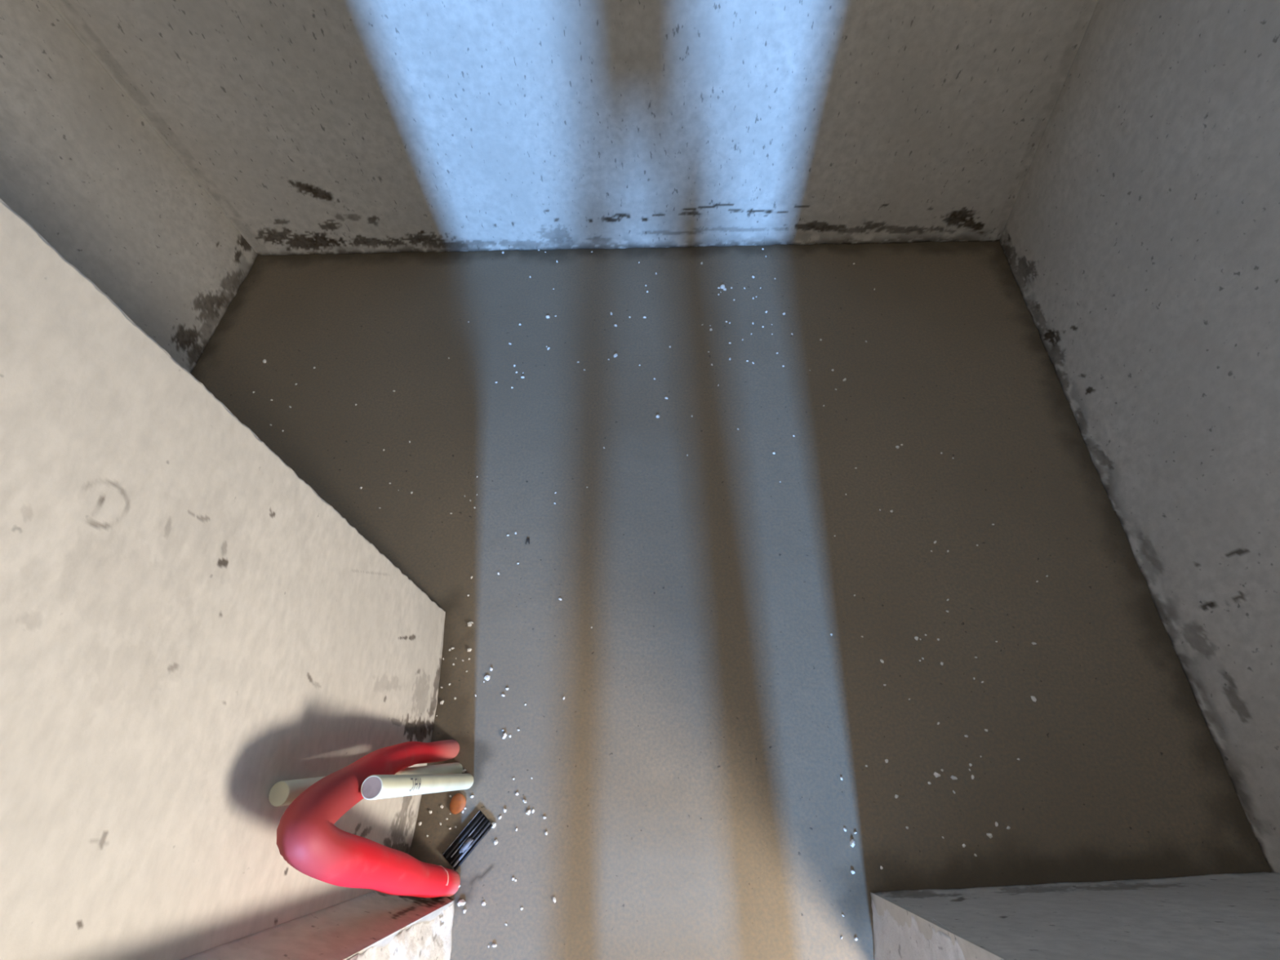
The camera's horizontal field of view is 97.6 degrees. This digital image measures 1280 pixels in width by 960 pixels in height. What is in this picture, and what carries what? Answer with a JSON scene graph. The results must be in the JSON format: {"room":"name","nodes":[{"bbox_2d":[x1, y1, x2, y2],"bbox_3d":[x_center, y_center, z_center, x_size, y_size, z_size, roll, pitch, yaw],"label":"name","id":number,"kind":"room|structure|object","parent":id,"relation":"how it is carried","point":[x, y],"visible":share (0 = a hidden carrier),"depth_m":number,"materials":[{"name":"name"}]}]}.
{"room":"abandoned concrete room","nodes":[
{"label":"abandoned concrete room","id":0,"kind":"room"},
{"bbox_2d":[0,0,257,373],"bbox_3d":[-1.517,-0.999,0.329,0.170,3.100,1.254,1,61,3],"label":"wall","id":1,"kind":"structure","parent":0,"point":[80,163],"depth_m":1.48,"materials":[{"name":"paint"}]},
{"bbox_2d":[0,198,445,959],"bbox_3d":[-0.542,-0.223,-0.140,0.077,3.100,0.576,-2,61,1],"label":"wall","id":2,"kind":"structure","parent":0,"point":[189,630],"depth_m":0.56,"materials":[{"name":"paint"}]},
{"bbox_2d":[180,890,453,959],"bbox_3d":[-0.467,0.052,-0.294,0.109,3.100,0.035,13,63,9],"label":"wall","id":3,"kind":"structure","parent":0,"point":[345,930],"depth_m":0.77,"materials":[{"name":"paint"}]},
{"bbox_2d":[349,901,453,959],"bbox_3d":[-0.427,0.104,-0.324,0.058,3.100,0.119,-5,61,0],"label":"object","id":4,"kind":"structure","parent":3,"relation":"attached to","point":[432,940],"depth_m":0.92,"materials":[{"name":"paint"}]},
{"bbox_2d":[48,0,1098,255],"bbox_3d":[-0.164,-1.589,0.595,2.627,3.100,0.112,0,61,2],"label":"wall","id":5,"kind":"structure","parent":0,"point":[314,126],"depth_m":1.54,"materials":[{"name":"paint"}]},
{"bbox_2d":[191,240,1271,959],"bbox_3d":[0.093,1.845,0.466,4.200,0.003,6.322,1,61,3],"label":"floor","id":6,"kind":"structure","parent":0,"point":[691,794],"depth_m":1.34,"materials":[{"name":"concrete"}]},
{"bbox_2d":[268,762,462,806],"bbox_3d":[-0.421,0.505,0.946,0.099,0.514,0.029,-31,65,-14],"label":"pipe","id":7,"kind":"object","parent":6,"relation":"on","point":[283,793],"visible":0.47,"depth_m":0.74,"materials":[{"name":"beige plastic"}]},
{"bbox_2d":[276,739,460,897],"bbox_3d":[-0.385,0.536,0.883,0.072,0.596,0.276,-11,61,-4],"label":"hose","id":8,"kind":"object","parent":6,"relation":"on","point":[308,840],"visible":0.93,"depth_m":0.72,"materials":[{"name":"plastic"}]},
{"bbox_2d":[360,773,473,799],"bbox_3d":[-0.354,0.514,0.949,0.058,0.492,0.029,20,64,13],"label":"pipe","id":9,"kind":"object","parent":6,"relation":"on","point":[374,787],"visible":1,"depth_m":0.83,"materials":[{"name":"beige plastic"}]},
{"bbox_2d":[449,793,466,813],"bbox_3d":[-0.369,0.655,1.135,0.032,0.011,0.037,1,61,3],"label":"lump","id":10,"kind":"object","parent":6,"relation":"on","point":[458,802],"visible":1,"depth_m":1.13,"materials":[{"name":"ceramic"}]},
{"bbox_2d":[458,899,465,905],"bbox_3d":[-0.336,0.798,1.057,0.012,0.007,0.010,-16,62,-6],"label":"chip","id":11,"kind":"object","parent":6,"relation":"on","point":[461,902],"visible":1,"depth_m":1.05,"materials":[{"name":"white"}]},
{"bbox_2d":[442,810,492,871],"bbox_3d":[-0.339,0.708,1.102,0.040,0.011,0.098,36,68,20],"label":"strip","id":12,"kind":"object","parent":6,"relation":"on","point":[479,825],"visible":1,"depth_m":1.10,"materials":[{"name":"black plastic"}]},
{"bbox_2d":[484,675,489,680],"bbox_3d":[-0.343,0.442,1.254,0.013,0.005,0.012,34,68,19],"label":"chip","id":13,"kind":"object","parent":6,"relation":"on","point":[487,677],"visible":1,"depth_m":1.25,"materials":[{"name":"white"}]},
{"bbox_2d":[849,839,854,847],"bbox_3d":[0.411,0.700,1.079,0.009,0.007,0.013,38,69,20],"label":"chip","id":14,"kind":"object","parent":6,"relation":"on","point":[852,842],"visible":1,"depth_m":1.08,"materials":[{"name":"white"}]},
{"bbox_2d":[933,772,940,777],"bbox_3d":[0.599,0.593,1.128,0.010,0.008,0.011,-26,63,-12],"label":"chip","id":15,"kind":"object","parent":6,"relation":"on","point":[936,775],"visible":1,"depth_m":1.13,"materials":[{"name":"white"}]},
{"bbox_2d":[986,833,992,838],"bbox_3d":[0.673,0.683,1.076,0.008,0.006,0.011,-41,67,-18],"label":"chip","id":16,"kind":"object","parent":6,"relation":"on","point":[989,835],"visible":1,"depth_m":1.07,"materials":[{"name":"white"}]},
{"bbox_2d":[1031,696,1036,702],"bbox_3d":[0.837,0.465,1.189,0.008,0.007,0.012,0,61,3],"label":"chip","id":17,"kind":"object","parent":6,"relation":"on","point":[1033,698],"visible":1,"depth_m":1.19,"materials":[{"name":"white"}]},
{"bbox_2d":[870,871,1279,959],"bbox_3d":[0.744,0.044,-0.342,0.743,3.100,0.105,-3,61,1],"label":"wall","id":18,"kind":"structure","parent":0,"point":[1220,916],"depth_m":0.81,"materials":[{"name":"paint"}]},
{"bbox_2d":[871,898,964,959],"bbox_3d":[0.389,0.075,-0.344,0.060,3.100,0.121,1,61,3],"label":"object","id":19,"kind":"structure","parent":18,"relation":"attached to","point":[891,942],"depth_m":0.89,"materials":[{"name":"paint"}]},
{"bbox_2d":[999,0,1279,873],"bbox_3d":[1.079,-0.786,0.101,0.302,3.100,1.751,0,61,2],"label":"wall","id":20,"kind":"structure","parent":0,"point":[1140,240],"depth_m":1.17,"materials":[{"name":"paint"}]}
]}

